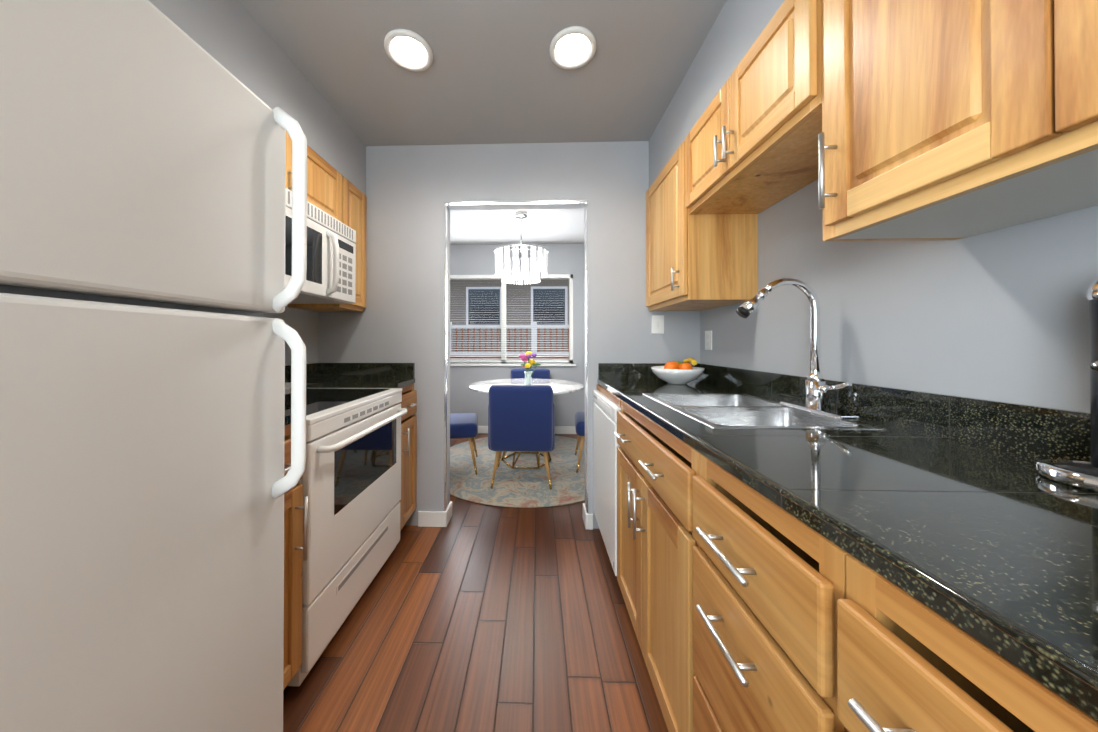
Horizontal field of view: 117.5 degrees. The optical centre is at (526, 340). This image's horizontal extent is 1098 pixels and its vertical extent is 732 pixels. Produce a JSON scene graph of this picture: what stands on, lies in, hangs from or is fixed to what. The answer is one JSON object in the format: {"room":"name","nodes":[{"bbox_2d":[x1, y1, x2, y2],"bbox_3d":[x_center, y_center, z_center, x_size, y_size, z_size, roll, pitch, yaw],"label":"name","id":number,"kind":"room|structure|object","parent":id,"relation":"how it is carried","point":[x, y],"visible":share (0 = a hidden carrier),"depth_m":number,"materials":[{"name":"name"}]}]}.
{"room":"kitchen","nodes":[
{"label":"kitchen","id":0,"kind":"room"},
{"bbox_2d":[262,305,317,382],"bbox_3d":[-1.455,-0.049,0.397,0.100,2.440,3.520,0,0,2],"label":"wall","id":1,"kind":"structure","parent":0,"point":[303,323],"depth_m":2.03,"materials":[{"name":"grey paint"}]},
{"bbox_2d":[285,365,287,381],"bbox_3d":[-1.365,0.183,1.503,0.008,0.090,0.758,0,0,2],"label":"backsplash","id":2,"kind":"structure","parent":1,"relation":"attached to","point":[286,373],"depth_m":1.87,"materials":[{"name":"stone"}]},
{"bbox_2d":[286,131,341,221],"bbox_3d":[-1.191,-0.783,1.504,0.356,0.318,0.760,0,0,2],"label":"upper cabinet","id":3,"kind":"object","parent":1,"relation":"attached to","point":[324,185],"visible":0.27,"depth_m":1.68,"materials":[{"name":"brown wood"}]},
{"bbox_2d":[285,188,355,303],"bbox_3d":[-1.142,-0.416,1.500,0.455,0.411,0.756,0,0,2],"label":"microwave","id":4,"kind":"object","parent":3,"relation":"attached to","point":[331,264],"visible":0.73,"depth_m":1.60,"materials":[{"name":"white plastic"}]},
{"bbox_2d":[288,177,366,311],"bbox_3d":[-1.176,-0.564,2.017,0.356,0.750,0.266,0,0,2],"label":"upper cabinet","id":5,"kind":"object","parent":1,"relation":"attached to","point":[354,203],"visible":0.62,"depth_m":2.03,"materials":[{"name":"brown wood"}]},
{"bbox_2d":[283,433,668,731],"bbox_3d":[-0.111,1.208,1.489,4.400,0.060,5.800,0,0,2],"label":"floor","id":6,"kind":"structure","parent":0,"point":[474,617],"depth_m":1.30,"materials":[{"name":"brown wood"}]},
{"bbox_2d":[0,0,306,731],"bbox_3d":[-0.967,0.290,0.490,0.826,1.761,0.760,0,0,2],"label":"refrigerator","id":7,"kind":"object","parent":6,"relation":"on","point":[146,484],"visible":1,"depth_m":0.54,"materials":[{"name":"white metal"}]},
{"bbox_2d":[283,424,307,689],"bbox_3d":[-1.042,0.719,0.990,0.684,0.909,0.231,0,0,2],"label":"base cabinet","id":8,"kind":"object","parent":6,"relation":"on","point":[295,530],"visible":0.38,"depth_m":1.05,"materials":[{"name":"brown wood"}]},
{"bbox_2d":[285,412,290,424],"bbox_3d":[-1.068,0.199,0.994,0.634,0.128,0.231,0,0,2],"label":"countertop","id":9,"kind":"structure","parent":8,"relation":"on","point":[287,418],"depth_m":1.05,"materials":[{"name":"stone"}]},
{"bbox_2d":[285,382,406,685],"bbox_3d":[-1.006,0.705,1.489,0.712,0.944,0.758,0,0,2],"label":"range","id":10,"kind":"object","parent":6,"relation":"on","point":[350,481],"visible":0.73,"depth_m":1.33,"materials":[{"name":"white metal"}]},
{"bbox_2d":[399,383,417,530],"bbox_3d":[-1.012,0.725,2.005,0.684,0.909,0.264,0,0,2],"label":"base cabinet","id":11,"kind":"object","parent":6,"relation":"on","point":[408,500],"visible":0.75,"depth_m":2.00,"materials":[{"name":"brown wood"}]},
{"bbox_2d":[288,363,414,387],"bbox_3d":[-1.037,0.205,2.009,0.634,0.128,0.264,0,0,2],"label":"countertop","id":12,"kind":"structure","parent":11,"relation":"on","point":[359,375],"depth_m":2.11,"materials":[{"name":"stone"}]},
{"bbox_2d":[450,436,584,507],"bbox_3d":[-0.006,1.182,3.286,1.880,0.011,1.880,0,0,2],"label":"round rug","id":13,"kind":"object","parent":6,"relation":"on","point":[523,488],"visible":0.69,"depth_m":2.86,"materials":[{"name":"beige fabric"}]},
{"bbox_2d":[450,413,477,474],"bbox_3d":[-0.749,0.760,3.103,0.576,0.830,0.530,0,0,-8],"label":"dining chair","id":14,"kind":"object","parent":13,"relation":"on","point":[463,425],"visible":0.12,"depth_m":2.92,"materials":[{"name":"blue fabric"}]},
{"bbox_2d":[488,385,554,489],"bbox_3d":[-0.041,0.758,2.812,0.530,0.830,0.576,0,0,2],"label":"dining chair","id":15,"kind":"object","parent":13,"relation":"on","point":[521,418],"visible":1,"depth_m":2.56,"materials":[{"name":"blue fabric"}]},
{"bbox_2d":[468,378,583,468],"bbox_3d":[-0.007,0.801,3.259,1.120,0.745,1.120,0,0,2],"label":"dining table","id":16,"kind":"object","parent":13,"relation":"on","point":[562,387],"visible":0.35,"depth_m":3.24,"materials":[{"name":"stone"}]},
{"bbox_2d":[519,351,540,384],"bbox_3d":[0.031,0.265,3.213,0.211,0.325,0.227,0,0,2],"label":"flower vase","id":17,"kind":"object","parent":16,"relation":"on","point":[526,357],"visible":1,"depth_m":3.18,"materials":[{"name":"clear glass"}]},
{"bbox_2d":[510,369,549,378],"bbox_3d":[0.034,0.765,3.956,0.530,0.830,0.576,0,0,2],"label":"dining chair","id":18,"kind":"object","parent":13,"relation":"on","point":[537,374],"visible":0.02,"depth_m":4.15,"materials":[{"name":"blue fabric"}]},
{"bbox_2d":[575,412,584,472],"bbox_3d":[0.748,0.760,3.162,0.576,0.830,0.530,0,0,7],"label":"dining chair","id":19,"kind":"object","parent":13,"relation":"on","point":[580,423],"visible":0.08,"depth_m":2.98,"materials":[{"name":"blue fabric"}]},
{"bbox_2d":[593,384,620,575],"bbox_3d":[0.737,0.725,1.785,0.668,0.908,0.597,0,0,2],"label":"dishwasher","id":20,"kind":"object","parent":6,"relation":"on","point":[606,405],"visible":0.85,"depth_m":1.70,"materials":[{"name":"white plastic"}]},
{"bbox_2d":[614,400,700,731],"bbox_3d":[0.702,0.720,1.123,0.699,0.909,0.719,0,0,2],"label":"base cabinet","id":21,"kind":"object","parent":6,"relation":"on","point":[656,542],"visible":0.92,"depth_m":0.98,"materials":[{"name":"brown wood"}]},
{"bbox_2d":[597,363,1097,720],"bbox_3d":[0.723,0.198,0.818,0.638,0.128,2.538,0,0,2],"label":"countertop","id":22,"kind":"structure","parent":21,"relation":"on","point":[962,513],"depth_m":0.50,"materials":[{"name":"stone"}]},
{"bbox_2d":[651,358,704,383],"bbox_3d":[0.841,0.168,1.866,0.276,0.143,0.276,0,0,2],"label":"fruit bowl","id":23,"kind":"object","parent":22,"relation":"on","point":[677,372],"visible":1,"depth_m":1.80,"materials":[{"name":"white ceramic"}]},
{"bbox_2d":[642,393,882,465],"bbox_3d":[0.730,0.329,1.183,0.444,0.190,0.604,0,0,2],"label":"double-bowl sink","id":24,"kind":"object","parent":22,"relation":"in","point":[729,411],"visible":0.23,"depth_m":1.17,"materials":[{"name":"silver metal"}]},
{"bbox_2d":[736,278,859,417],"bbox_3d":[0.862,0.011,1.130,0.289,0.449,0.252,0,0,2],"label":"pull-down faucet","id":25,"kind":"object","parent":22,"relation":"on","point":[817,388],"visible":1,"depth_m":1.12,"materials":[{"name":"silver metal"}]},
{"bbox_2d":[1035,279,1097,492],"bbox_3d":[0.932,0.058,0.525,0.147,0.345,0.140,0,0,2],"label":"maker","id":26,"kind":"object","parent":22,"relation":"on","point":[1081,474],"visible":1,"depth_m":0.55,"materials":[{"name":"silver metal"}]},
{"bbox_2d":[693,454,850,731],"bbox_3d":[0.685,0.717,0.579,0.699,0.909,0.363,0,0,2],"label":"drawers","id":27,"kind":"object","parent":6,"relation":"on","point":[769,583],"visible":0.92,"depth_m":0.54,"materials":[{"name":"brown wood"}]},
{"bbox_2d":[837,555,1097,731],"bbox_3d":[0.675,0.715,0.241,0.699,0.909,0.304,0,0,2],"label":"base cabinet","id":28,"kind":"object","parent":6,"relation":"on","point":[906,662],"visible":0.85,"depth_m":0.32,"materials":[{"name":"brown wood"}]},
{"bbox_2d":[239,0,726,244],"bbox_3d":[-0.111,-1.292,1.504,4.400,0.060,5.800,0,0,2],"label":"ceiling","id":29,"kind":"structure","parent":0,"point":[493,73],"depth_m":1.56,"materials":[{"name":"paint"}]},
{"bbox_2d":[148,0,365,194],"bbox_3d":[-1.249,-1.110,0.447,0.310,0.318,3.420,0,0,2],"label":"soffit","id":30,"kind":"structure","parent":29,"relation":"attached to","point":[236,40],"depth_m":1.37,"materials":[{"name":"grey paint"}]},
{"bbox_2d":[384,29,432,71],"bbox_3d":[-0.513,-1.254,1.446,0.200,0.015,0.200,0,0,2],"label":"recessed light","id":31,"kind":"object","parent":29,"relation":"in","point":[408,50],"visible":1,"depth_m":1.44,"materials":[{"name":"white glass"}]},
{"bbox_2d":[494,211,547,283],"bbox_3d":[-0.057,-0.918,3.271,0.524,0.664,0.524,0,0,2],"label":"crystal chandelier","id":32,"kind":"object","parent":29,"relation":"hanging from","point":[525,263],"visible":1,"depth_m":3.12,"materials":[{"name":"white glass"}]},
{"bbox_2d":[550,26,595,69],"bbox_3d":[0.197,-1.254,1.434,0.200,0.015,0.200,0,0,2],"label":"recessed light","id":33,"kind":"object","parent":29,"relation":"in","point":[572,47],"visible":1,"depth_m":1.43,"materials":[{"name":"white glass"}]},
{"bbox_2d":[649,0,784,186],"bbox_3d":[0.873,-1.110,0.382,0.315,0.318,3.420,0,0,2],"label":"soffit","id":34,"kind":"structure","parent":29,"relation":"attached to","point":[737,29],"depth_m":1.36,"materials":[{"name":"grey paint"}]},
{"bbox_2d":[318,141,699,528],"bbox_3d":[-0.090,-0.038,2.176,4.000,2.440,0.120,0,0,2],"label":"wall","id":35,"kind":"structure","parent":0,"point":[411,190],"depth_m":2.13,"materials":[{"name":"grey paint"}]},
{"bbox_2d":[418,501,451,518],"bbox_3d":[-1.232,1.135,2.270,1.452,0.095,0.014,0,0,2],"label":"baseboard","id":36,"kind":"structure","parent":35,"relation":"attached to","point":[448,513],"depth_m":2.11,"materials":[{"name":"white wood"}]},
{"bbox_2d":[444,200,587,513],"bbox_3d":[-0.071,0.099,2.123,0.913,1.975,0.024,0,0,2],"label":"trim","id":37,"kind":"structure","parent":35,"relation":"attached to","point":[445,307],"depth_m":2.12,"materials":[{"name":"white paint"}]},
{"bbox_2d":[582,503,592,520],"bbox_3d":[1.080,1.135,2.200,1.421,0.095,0.014,0,0,2],"label":"baseboard","id":38,"kind":"structure","parent":35,"relation":"attached to","point":[586,517],"depth_m":2.09,"materials":[{"name":"white wood"}]},
{"bbox_2d":[652,315,663,333],"bbox_3d":[0.820,-0.101,2.085,0.075,0.115,0.007,0,0,2],"label":"electrical outlet plate","id":39,"kind":"object","parent":35,"relation":"attached to","point":[657,324],"depth_m":2.08,"materials":[{"name":"white plastic"}]},
{"bbox_2d":[450,244,584,426],"bbox_3d":[-0.024,-0.025,4.345,3.800,2.440,0.100,0,0,2],"label":"wall","id":40,"kind":"structure","parent":0,"point":[480,260],"depth_m":4.29,"materials":[{"name":"grey paint"}]},
{"bbox_2d":[450,275,575,365],"bbox_3d":[-0.305,-0.265,4.332,1.860,1.180,0.125,0,0,2],"label":"window","id":41,"kind":"structure","parent":40,"relation":"in","point":[503,361],"depth_m":4.31,"materials":[{"name":"white"}]},
{"bbox_2d":[450,274,569,361],"bbox_3d":[-0.306,-0.291,4.298,1.720,1.118,0.045,0,0,2],"label":"window blinds","id":42,"kind":"object","parent":41,"relation":"attached to","point":[549,276],"visible":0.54,"depth_m":4.29,"materials":[{"name":"white plastic"}]},
{"bbox_2d":[478,426,575,433],"bbox_3d":[-0.026,1.148,4.281,3.800,0.095,0.014,0,0,2],"label":"baseboard","id":43,"kind":"structure","parent":40,"relation":"attached to","point":[481,429],"depth_m":4.26,"materials":[{"name":"white wood"}]},
{"bbox_2d":[700,179,1097,412],"bbox_3d":[1.079,-0.050,0.320,0.100,2.440,3.520,0,0,2],"label":"wall","id":44,"kind":"structure","parent":0,"point":[1002,315],"depth_m":0.86,"materials":[{"name":"grey paint"}]},
{"bbox_2d":[646,141,757,310],"bbox_3d":[0.885,-0.564,1.813,0.373,0.752,0.549,0,0,2],"label":"upper cabinet","id":45,"kind":"object","parent":44,"relation":"attached to","point":[698,262],"visible":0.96,"depth_m":1.55,"materials":[{"name":"brown wood"}]},
{"bbox_2d":[705,330,711,349],"bbox_3d":[1.075,-0.002,1.972,0.007,0.115,0.075,0,0,2],"label":"electrical outlet plate","id":46,"kind":"object","parent":44,"relation":"attached to","point":[708,334],"depth_m":1.97,"materials":[{"name":"white plastic"}]},
{"bbox_2d":[685,0,821,214],"bbox_3d":[0.866,-0.765,1.178,0.373,0.358,0.719,0,0,2],"label":"upper cabinet","id":47,"kind":"object","parent":44,"relation":"attached to","point":[751,142],"visible":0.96,"depth_m":1.07,"materials":[{"name":"brown wood"}]},
{"bbox_2d":[818,0,1097,240],"bbox_3d":[0.844,-0.598,0.443,0.373,0.702,0.746,0,0,2],"label":"upper cabinet","id":48,"kind":"object","parent":44,"relation":"attached to","point":[950,119],"visible":1,"depth_m":0.57,"materials":[{"name":"brown wood"}]},
{"label":"outside","id":49,"kind":"structure","parent":0,"visible":0},
{"bbox_2d":[450,279,568,351],"bbox_3d":[-0.315,0.993,7.949,11.000,6.450,1.100,0,0,2],"label":"building","id":50,"kind":"structure","parent":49,"point":[550,301],"depth_m":8.20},
{"bbox_2d":[450,322,568,359],"bbox_3d":[-0.345,0.332,6.954,7.000,1.360,1.700,0,0,2],"label":"deck railing","id":51,"kind":"object","parent":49,"point":[491,353],"visible":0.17,"depth_m":6.17,"materials":[{"name":"white"}]}
]}

